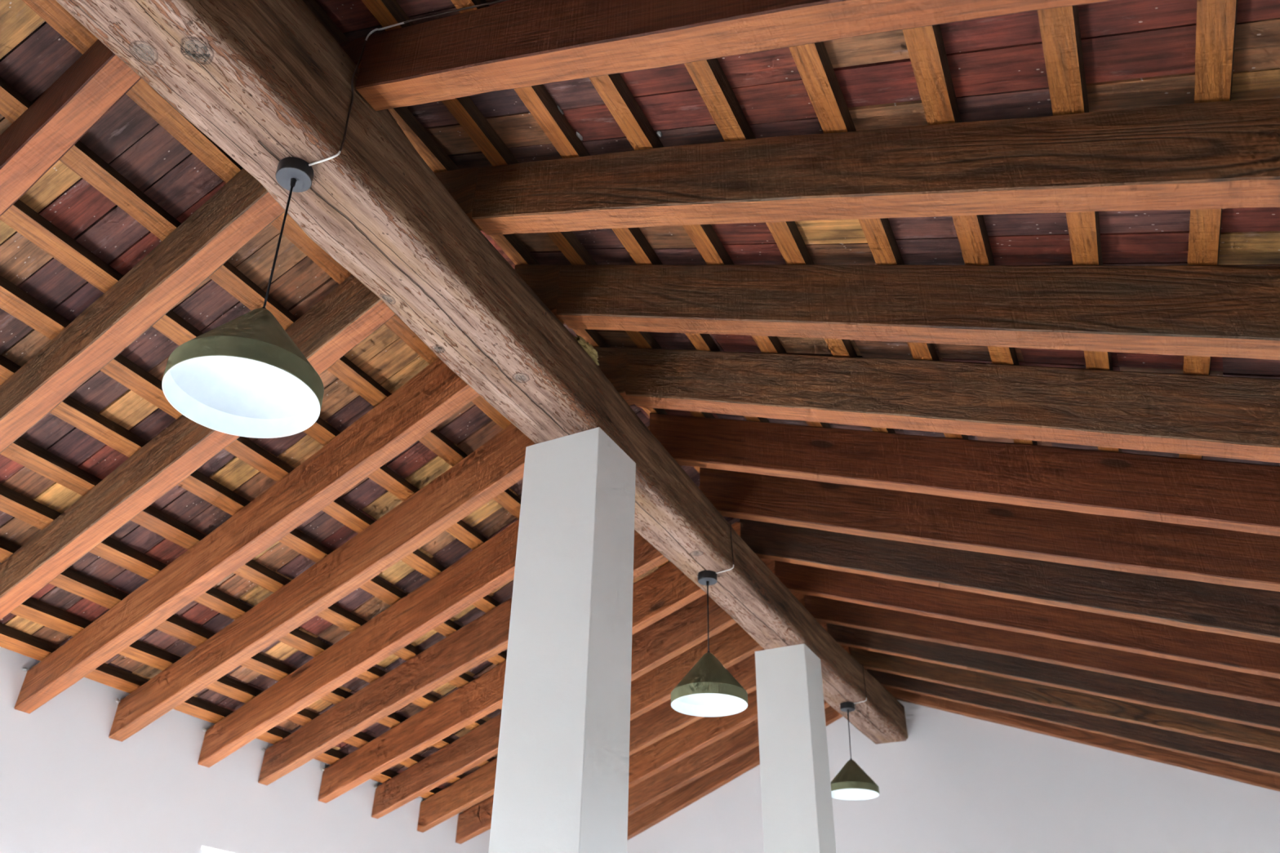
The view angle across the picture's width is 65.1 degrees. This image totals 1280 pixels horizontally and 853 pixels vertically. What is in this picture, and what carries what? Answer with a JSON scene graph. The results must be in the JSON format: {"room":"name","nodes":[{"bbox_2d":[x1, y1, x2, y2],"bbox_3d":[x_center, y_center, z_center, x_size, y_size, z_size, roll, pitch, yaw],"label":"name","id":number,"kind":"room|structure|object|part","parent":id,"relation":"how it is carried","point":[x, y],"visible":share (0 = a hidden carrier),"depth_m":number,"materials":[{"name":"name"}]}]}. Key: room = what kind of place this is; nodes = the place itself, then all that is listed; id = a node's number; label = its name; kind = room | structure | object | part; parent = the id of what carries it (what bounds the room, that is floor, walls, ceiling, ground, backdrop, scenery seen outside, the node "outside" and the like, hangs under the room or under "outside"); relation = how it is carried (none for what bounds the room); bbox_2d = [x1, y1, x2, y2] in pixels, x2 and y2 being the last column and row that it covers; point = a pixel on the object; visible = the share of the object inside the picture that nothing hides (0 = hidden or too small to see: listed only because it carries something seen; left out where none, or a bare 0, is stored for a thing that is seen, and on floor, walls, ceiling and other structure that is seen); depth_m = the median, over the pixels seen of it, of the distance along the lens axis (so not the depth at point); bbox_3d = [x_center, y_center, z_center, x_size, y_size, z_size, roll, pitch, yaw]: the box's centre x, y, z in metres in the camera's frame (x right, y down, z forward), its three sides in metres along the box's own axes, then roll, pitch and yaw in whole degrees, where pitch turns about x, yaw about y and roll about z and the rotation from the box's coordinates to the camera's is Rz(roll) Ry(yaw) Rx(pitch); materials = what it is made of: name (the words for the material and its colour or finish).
{"room":"large hall","nodes":[
{"label":"large hall","id":0,"kind":"room"},
{"bbox_2d":[0,646,490,852],"bbox_3d":[-3.375,2.216,3.597,0.211,3.260,11.427,-15,-36,23],"label":"wall","id":1,"kind":"structure","parent":0,"point":[66,786],"depth_m":5.30,"materials":[{"name":"white paint"}]},
{"bbox_2d":[0,39,142,216],"bbox_3d":[-2.489,-0.466,3.288,2.885,1.466,0.124,-18,-37,27],"label":"rafter","id":2,"kind":"object","parent":1,"relation":"attached to","point":[98,79],"visible":0.67,"depth_m":3.02,"materials":[{"name":"brown wood"}]},
{"bbox_2d":[0,274,395,620],"bbox_3d":[-1.946,0.112,4.161,2.879,1.472,0.110,-17,-37,26],"label":"rafter","id":3,"kind":"object","parent":1,"relation":"attached to","point":[348,314],"visible":0.59,"depth_m":4.11,"materials":[{"name":"brown wood"}]},
{"bbox_2d":[200,849,214,852],"bbox_3d":[-2.126,3.505,5.695,0.066,1.795,1.753,-15,-36,23],"label":"window","id":4,"kind":"structure","parent":1,"relation":"in","point":[202,851],"depth_m":5.60,"materials":[{"name":"clear glass"}]},
{"bbox_2d":[13,357,479,713],"bbox_3d":[-1.682,0.389,4.588,2.874,1.464,0.106,-16,-37,25],"label":"rafter","id":5,"kind":"object","parent":1,"relation":"on","point":[436,393],"visible":0.79,"depth_m":4.54,"materials":[{"name":"brown wood"}]},
{"bbox_2d":[108,423,535,742],"bbox_3d":[-1.423,0.664,5.005,2.870,1.466,0.103,-15,-36,23],"label":"rafter","id":6,"kind":"object","parent":1,"relation":"on","point":[497,464],"visible":0.82,"depth_m":4.97,"materials":[{"name":"brown wood"}]},
{"bbox_2d":[197,519,519,768],"bbox_3d":[-1.144,0.959,5.454,2.872,1.464,0.094,-14,-36,22],"label":"rafter","id":7,"kind":"object","parent":1,"relation":"on","point":[490,566],"visible":0.66,"depth_m":5.46,"materials":[{"name":"brown wood"}]},
{"bbox_2d":[257,485,699,785],"bbox_3d":[-0.896,1.221,5.851,2.888,1.466,0.104,-12,-35,19],"label":"rafter","id":8,"kind":"object","parent":1,"relation":"attached to","point":[486,637],"visible":0.59,"depth_m":5.85,"materials":[{"name":"brown wood"}]},
{"bbox_2d":[318,521,741,803],"bbox_3d":[-0.656,1.476,6.240,2.889,1.466,0.085,-12,-35,19],"label":"rafter","id":9,"kind":"object","parent":1,"relation":"on","point":[667,589],"visible":0.56,"depth_m":6.24,"materials":[{"name":"brown wood"}]},
{"bbox_2d":[371,558,775,818],"bbox_3d":[-0.423,1.725,6.616,2.887,1.467,0.089,-12,-35,19],"label":"rafter","id":10,"kind":"object","parent":1,"relation":"on","point":[686,628],"visible":0.49,"depth_m":6.60,"materials":[{"name":"brown wood"}]},
{"bbox_2d":[417,591,804,832],"bbox_3d":[-0.199,1.962,6.977,2.887,1.467,0.090,-12,-35,19],"label":"rafter","id":11,"kind":"object","parent":1,"relation":"attached to","point":[732,645],"visible":0.3,"depth_m":6.92,"materials":[{"name":"brown wood"}]},
{"bbox_2d":[455,622,826,844],"bbox_3d":[0.027,2.201,7.339,2.898,1.468,0.088,-11,-35,18],"label":"rafter","id":12,"kind":"object","parent":1,"relation":"on","point":[662,721],"visible":0.16,"depth_m":7.29,"materials":[{"name":"brown wood"}]},
{"bbox_2d":[628,644,850,788],"bbox_3d":[0.249,2.436,7.698,2.882,1.463,0.106,-13,-35,20],"label":"rafter","id":13,"kind":"object","parent":1,"relation":"attached to","point":[655,758],"visible":0.19,"depth_m":7.63,"materials":[{"name":"brown wood"}]},
{"bbox_2d":[627,668,866,816],"bbox_3d":[0.460,2.659,8.038,2.882,1.464,0.113,-13,-35,20],"label":"rafter","id":14,"kind":"object","parent":1,"relation":"attached to","point":[745,739],"visible":0.22,"depth_m":7.99,"materials":[{"name":"brown wood"}]},
{"bbox_2d":[0,0,1279,802],"bbox_3d":[-0.608,-0.419,3.612,6.465,1.454,11.867,-15,-36,23],"label":"ceiling","id":15,"kind":"structure","parent":0,"point":[1136,53],"depth_m":3.49,"materials":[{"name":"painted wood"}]},
{"bbox_2d":[0,622,476,812],"bbox_3d":[-3.171,0.788,4.408,0.100,0.135,11.426,-15,-36,23],"label":"batten","id":16,"kind":"object","parent":15,"relation":"attached to","point":[12,639],"visible":0.26,"depth_m":5.21,"materials":[{"name":"brown wood"}]},
{"bbox_2d":[0,484,485,730],"bbox_3d":[-2.589,0.386,4.311,0.100,0.140,11.426,-15,-36,23],"label":"batten","id":17,"kind":"object","parent":15,"relation":"attached to","point":[24,508],"visible":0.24,"depth_m":4.71,"materials":[{"name":"brown wood"}]},
{"bbox_2d":[0,199,488,550],"bbox_3d":[-1.688,-0.238,4.162,0.100,0.136,11.426,-15,-36,23],"label":"batten","id":18,"kind":"object","parent":15,"relation":"attached to","point":[20,216],"visible":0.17,"depth_m":3.67,"materials":[{"name":"brown wood"}]},
{"bbox_2d":[0,537,494,767],"bbox_3d":[-2.795,0.527,4.346,0.101,0.137,11.426,-15,-36,23],"label":"batten","id":19,"kind":"object","parent":15,"relation":"attached to","point":[74,582],"visible":0.25,"depth_m":5.07,"materials":[{"name":"brown wood"}]},
{"bbox_2d":[0,275,501,613],"bbox_3d":[-1.923,-0.075,4.201,0.100,0.137,11.426,-15,-36,23],"label":"batten","id":20,"kind":"object","parent":15,"relation":"attached to","point":[14,300],"visible":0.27,"depth_m":4.09,"materials":[{"name":"brown wood"}]},
{"bbox_2d":[0,436,502,710],"bbox_3d":[-2.378,0.239,4.277,0.101,0.138,11.426,-15,-36,23],"label":"batten","id":21,"kind":"object","parent":15,"relation":"attached to","point":[22,451],"visible":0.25,"depth_m":4.57,"materials":[{"name":"brown wood"}]},
{"bbox_2d":[10,597,493,797],"bbox_3d":[-2.994,0.666,4.379,0.103,0.141,11.426,-15,-36,23],"label":"batten","id":22,"kind":"object","parent":15,"relation":"attached to","point":[33,610],"visible":0.3,"depth_m":5.14,"materials":[{"name":"brown wood"}]},
{"bbox_2d":[0,354,506,665],"bbox_3d":[-2.150,0.082,4.239,0.100,0.136,11.426,-15,-36,23],"label":"batten","id":23,"kind":"object","parent":15,"relation":"attached to","point":[71,411],"visible":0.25,"depth_m":4.50,"materials":[{"name":"brown wood"}]},
{"bbox_2d":[0,76,520,519],"bbox_3d":[-1.439,-0.411,4.121,0.103,0.139,11.426,-15,-36,23],"label":"batten","id":24,"kind":"object","parent":15,"relation":"attached to","point":[79,158],"visible":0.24,"depth_m":3.67,"materials":[{"name":"brown wood"}]},
{"bbox_2d":[22,0,670,568],"bbox_3d":[-1.171,-0.595,4.076,0.102,0.135,11.426,-15,-36,23],"label":"batten","id":25,"kind":"object","parent":15,"relation":"attached to","point":[51,11],"visible":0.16,"depth_m":3.48,"materials":[{"name":"brown wood"}]},
{"bbox_2d":[302,0,740,519],"bbox_3d":[-0.638,-0.865,3.922,0.090,0.156,11.428,-14,-36,22],"label":"batten","id":26,"kind":"object","parent":15,"relation":"attached to","point":[429,150],"visible":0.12,"depth_m":3.68,"materials":[{"name":"brown wood"}]},
{"bbox_2d":[361,0,715,417],"bbox_3d":[-0.388,-0.841,3.751,0.092,0.201,11.432,-14,-36,22],"label":"batten","id":27,"kind":"object","parent":15,"relation":"attached to","point":[387,12],"visible":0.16,"depth_m":3.47,"materials":[{"name":"brown wood"}]},
{"bbox_2d":[557,105,564,114],"bbox_3d":[-0.262,-1.029,3.248,0.013,0.012,0.056,-15,-36,23],"label":"smear","id":28,"kind":"object","parent":15,"relation":"attached to","point":[558,107],"visible":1,"depth_m":3.25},
{"bbox_2d":[576,131,582,140],"bbox_3d":[-0.201,-0.968,3.338,0.014,0.012,0.043,-15,-36,23],"label":"smear","id":29,"kind":"object","parent":15,"relation":"attached to","point":[579,135],"visible":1,"depth_m":3.33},
{"bbox_2d":[450,0,769,422],"bbox_3d":[-0.126,-0.814,3.571,0.091,0.244,11.437,-13,-36,21],"label":"batten","id":30,"kind":"object","parent":15,"relation":"attached to","point":[536,98],"visible":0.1,"depth_m":3.32,"materials":[{"name":"brown wood"}]},
{"bbox_2d":[657,130,662,137],"bbox_3d":[0.062,-0.930,3.184,0.016,0.014,0.025,-7,-34,13],"label":"smear","id":31,"kind":"object","parent":15,"relation":"attached to","point":[659,132],"visible":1,"depth_m":3.18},
{"bbox_2d":[588,72,831,427],"bbox_3d":[0.127,-0.790,3.398,0.094,0.203,11.432,-14,-36,22],"label":"batten","id":32,"kind":"object","parent":15,"relation":"attached to","point":[612,89],"visible":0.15,"depth_m":3.17,"materials":[{"name":"brown wood"}]},
{"bbox_2d":[684,57,895,433],"bbox_3d":[0.394,-0.763,3.214,0.095,0.256,11.438,-13,-36,21],"label":"batten","id":33,"kind":"object","parent":15,"relation":"attached to","point":[708,76],"visible":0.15,"depth_m":2.97,"materials":[{"name":"brown wood"}]},
{"bbox_2d":[788,41,968,439],"bbox_3d":[0.663,-0.738,3.030,0.093,0.254,11.438,-13,-36,21],"label":"batten","id":34,"kind":"object","parent":15,"relation":"attached to","point":[812,61],"visible":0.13,"depth_m":2.79,"materials":[{"name":"brown wood"}]},
{"bbox_2d":[902,24,1037,444],"bbox_3d":[0.909,-0.714,2.861,0.092,0.300,11.445,-13,-35,21],"label":"batten","id":35,"kind":"object","parent":15,"relation":"attached to","point":[925,45],"visible":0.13,"depth_m":2.62,"materials":[{"name":"brown wood"}]},
{"bbox_2d":[1037,4,1121,452],"bbox_3d":[1.168,-0.689,2.684,0.095,0.273,11.441,-13,-36,21],"label":"batten","id":36,"kind":"object","parent":15,"relation":"attached to","point":[1060,27],"visible":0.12,"depth_m":2.43,"materials":[{"name":"brown wood"}]},
{"bbox_2d":[1178,0,1237,459],"bbox_3d":[1.421,-0.664,2.511,0.095,0.342,11.452,-13,-35,20],"label":"batten","id":37,"kind":"object","parent":15,"relation":"attached to","point":[1216,20],"visible":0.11,"depth_m":2.27,"materials":[{"name":"brown wood"}]},
{"bbox_2d":[626,699,1279,852],"bbox_3d":[2.057,3.811,7.057,6.377,4.519,0.264,-15,-36,23],"label":"wall","id":38,"kind":"structure","parent":0,"point":[957,784],"depth_m":7.30,"materials":[{"name":"white paint"}]},
{"bbox_2d":[627,706,843,839],"bbox_3d":[0.641,2.850,8.327,2.870,1.465,0.079,-15,-36,23],"label":"rafter","id":39,"kind":"object","parent":38,"relation":"attached to","point":[664,807],"visible":0.27,"depth_m":8.29,"materials":[{"name":"brown wood"}]},
{"bbox_3d":[-0.676,2.903,1.468,6.597,0.110,12.087,-15,-36,23],"label":"floor","id":40,"kind":"structure","parent":0,"visible":0},
{"bbox_2d":[488,426,635,852],"bbox_3d":[-0.281,1.718,3.225,0.356,3.801,0.325,-15,-36,23],"label":"pillar","id":41,"kind":"structure","parent":40,"relation":"on","point":[562,781],"depth_m":3.64,"materials":[{"name":"paint"}]},
{"bbox_2d":[55,0,907,744],"bbox_3d":[-0.645,-0.499,3.687,0.376,0.422,11.427,-15,-36,23],"label":"beam","id":42,"kind":"structure","parent":41,"relation":"on","point":[265,81],"depth_m":3.28,"materials":[{"name":"brown wood"}]},
{"bbox_2d":[0,168,284,453],"bbox_3d":[-2.217,-0.177,3.727,2.883,1.465,0.108,-17,-37,26],"label":"rafter","id":43,"kind":"object","parent":42,"relation":"on","point":[242,207],"visible":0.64,"depth_m":3.56,"materials":[{"name":"brown wood"}]},
{"bbox_2d":[161,156,324,438],"bbox_3d":[-0.986,-0.404,2.719,0.376,0.814,0.375,27,-41,-34],"label":"pendant lamp","id":44,"kind":"object","parent":42,"relation":"hanging from","point":[245,375],"visible":1,"depth_m":2.62,"materials":[{"name":"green metal"}]},
{"bbox_3d":[-0.994,-0.186,2.576,0.375,0.281,0.375,-16,-35,23],"label":"lamp shade","id":45,"kind":"part","parent":44,"relation":"part of","materials":[{"name":"green paint"}]},
{"bbox_3d":[-1.000,-0.497,2.769,0.006,0.466,0.006,-16,-35,23],"label":"cord","id":46,"kind":"part","parent":44,"relation":"part of","materials":[{"name":"black plastic"}]},
{"bbox_2d":[308,0,506,165],"bbox_3d":[-0.442,-1.106,2.805,1.162,0.505,0.048,-15,-36,23],"label":"power cable","id":47,"kind":"object","parent":42,"relation":"attached to","point":[496,1],"visible":1,"depth_m":2.96,"materials":[{"name":"white plastic"}]},
{"bbox_2d":[573,334,599,365],"bbox_3d":[-0.222,-0.322,4.162,0.054,0.058,0.230,-15,-36,23],"label":"foam patch","id":48,"kind":"object","parent":42,"relation":"on","point":[593,353],"visible":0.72,"depth_m":4.15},
{"bbox_2d":[671,570,747,716],"bbox_3d":[0.345,1.065,5.059,0.375,0.695,0.375,-15,-36,23],"label":"pendant lamp","id":49,"kind":"object","parent":42,"relation":"hanging from","point":[708,689],"visible":1,"depth_m":4.93,"materials":[{"name":"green metal"}]},
{"bbox_3d":[0.347,0.986,5.110,0.006,0.372,0.006,-15,-36,24],"label":"cord","id":50,"kind":"part","parent":49,"relation":"part of","materials":[{"name":"black plastic"}]},
{"bbox_3d":[0.340,1.246,4.942,0.375,0.264,0.375,-15,-36,23],"label":"lamp shade","id":51,"kind":"part","parent":49,"relation":"part of","materials":[{"name":"green paint"}]},
{"bbox_2d":[715,522,733,573],"bbox_3d":[0.443,0.639,5.264,0.114,0.267,0.013,-23,-40,32],"label":"power cable","id":52,"kind":"object","parent":42,"relation":"attached to","point":[730,522],"visible":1,"depth_m":5.22,"materials":[{"name":"grey plastic"}]},
{"bbox_2d":[338,0,1112,111],"bbox_3d":[0.298,-0.993,2.348,3.054,1.437,0.141,-15,-36,23],"label":"rafter","id":53,"kind":"object","parent":42,"relation":"on","point":[516,43],"visible":0.9,"depth_m":2.53,"materials":[{"name":"brown wood"}]},
{"bbox_2d":[831,702,879,800],"bbox_3d":[1.442,2.205,6.867,0.342,0.614,0.342,-14,-36,24],"label":"pendant lamp","id":54,"kind":"object","parent":42,"relation":"hanging from","point":[851,783],"visible":0.97,"depth_m":6.72,"materials":[{"name":"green metal"}]},
{"bbox_3d":[1.445,2.142,6.908,0.006,0.328,0.006,-14,-36,24],"label":"cord","id":55,"kind":"part","parent":54,"relation":"part of","materials":[{"name":"plastic"}]},
{"bbox_3d":[1.433,2.369,6.763,0.342,0.226,0.342,-14,-36,24],"label":"lamp shade","id":56,"kind":"part","parent":54,"relation":"part of","materials":[{"name":"green paint"}]},
{"bbox_2d":[434,97,1279,235],"bbox_3d":[0.581,-0.694,2.803,3.055,1.434,0.137,-15,-36,23],"label":"rafter","id":57,"kind":"object","parent":42,"relation":"on","point":[1216,154],"visible":0.96,"depth_m":2.63,"materials":[{"name":"brown wood"}]},
{"bbox_2d":[853,664,866,703],"bbox_3d":[1.538,1.812,7.043,0.109,0.262,0.012,-27,-42,36],"label":"power cable","id":58,"kind":"object","parent":42,"relation":"attached to","point":[862,664],"visible":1,"depth_m":6.99,"materials":[{"name":"grey plastic"}]},
{"bbox_2d":[514,264,1279,359],"bbox_3d":[0.859,-0.399,3.251,3.056,1.437,0.111,-14,-36,22],"label":"rafter","id":59,"kind":"object","parent":42,"relation":"on","point":[1228,311],"visible":0.94,"depth_m":3.13,"materials":[{"name":"brown wood"}]},
{"bbox_2d":[593,346,1279,462],"bbox_3d":[1.135,-0.105,3.695,3.055,1.436,0.132,-15,-36,23],"label":"rafter","id":60,"kind":"object","parent":42,"relation":"on","point":[1230,417],"visible":0.94,"depth_m":3.58,"materials":[{"name":"brown wood"}]},
{"bbox_2d":[755,644,836,852],"bbox_3d":[0.888,3.022,5.210,0.323,3.801,0.300,-15,-36,23],"label":"pillar","id":61,"kind":"structure","parent":40,"relation":"on","point":[797,804],"depth_m":5.79,"materials":[{"name":"paint"}]},
{"bbox_3d":[2.081,0.740,1.178,0.211,3.307,11.427,-15,-36,23],"label":"wall","id":62,"kind":"structure","parent":0,"visible":0},
{"bbox_2d":[649,413,1279,536],"bbox_3d":[1.407,0.181,4.134,3.054,1.434,0.084,-15,-36,24],"label":"rafter","id":63,"kind":"object","parent":62,"relation":"attached to","point":[1237,496],"visible":0.98,"depth_m":4.06,"materials":[{"name":"brown wood"}]},
{"bbox_2d":[699,467,1279,591],"bbox_3d":[1.668,0.457,4.554,3.059,1.432,0.095,-16,-37,25],"label":"rafter","id":64,"kind":"object","parent":62,"relation":"attached to","point":[1216,556],"visible":0.83,"depth_m":4.51,"materials":[{"name":"brown wood"}]},
{"bbox_2d":[740,519,1279,644],"bbox_3d":[1.939,0.745,4.990,3.056,1.434,0.092,-16,-37,24],"label":"rafter","id":65,"kind":"object","parent":62,"relation":"attached to","point":[1254,614],"visible":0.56,"depth_m":4.92,"materials":[{"name":"brown wood"}]},
{"bbox_2d":[774,560,1279,679],"bbox_3d":[2.187,1.007,5.390,3.058,1.432,0.081,-16,-37,25],"label":"rafter","id":66,"kind":"object","parent":62,"relation":"attached to","point":[1242,655],"visible":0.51,"depth_m":5.35,"materials":[{"name":"brown wood"}]},
{"bbox_2d":[804,594,1279,706],"bbox_3d":[2.411,1.244,5.749,3.068,1.434,0.085,-18,-37,27],"label":"rafter","id":67,"kind":"object","parent":62,"relation":"attached to","point":[1180,674],"visible":0.56,"depth_m":5.71,"materials":[{"name":"brown wood"}]},
{"bbox_2d":[826,623,1279,731],"bbox_3d":[2.631,1.475,6.103,3.067,1.433,0.089,-18,-37,27],"label":"rafter","id":68,"kind":"object","parent":62,"relation":"attached to","point":[1242,712],"visible":0.53,"depth_m":6.06,"materials":[{"name":"brown wood"}]},
{"bbox_2d":[849,647,1279,753],"bbox_3d":[2.860,1.718,6.472,3.076,1.432,0.081,-19,-38,28],"label":"rafter","id":69,"kind":"object","parent":62,"relation":"attached to","point":[1268,740],"visible":0.48,"depth_m":6.44,"materials":[{"name":"brown wood"}]},
{"bbox_2d":[866,668,1279,776],"bbox_3d":[3.092,1.966,6.845,3.059,1.435,0.085,-17,-37,25],"label":"rafter","id":70,"kind":"object","parent":62,"relation":"attached to","point":[1245,757],"visible":0.52,"depth_m":6.74,"materials":[{"name":"brown wood"}]},
{"bbox_2d":[884,686,1279,791],"bbox_3d":[3.276,2.161,7.142,3.054,1.436,0.083,-15,-36,23],"label":"rafter","id":71,"kind":"object","parent":62,"relation":"attached to","point":[1266,780],"visible":0.38,"depth_m":7.07,"materials":[{"name":"brown wood"}]}
]}

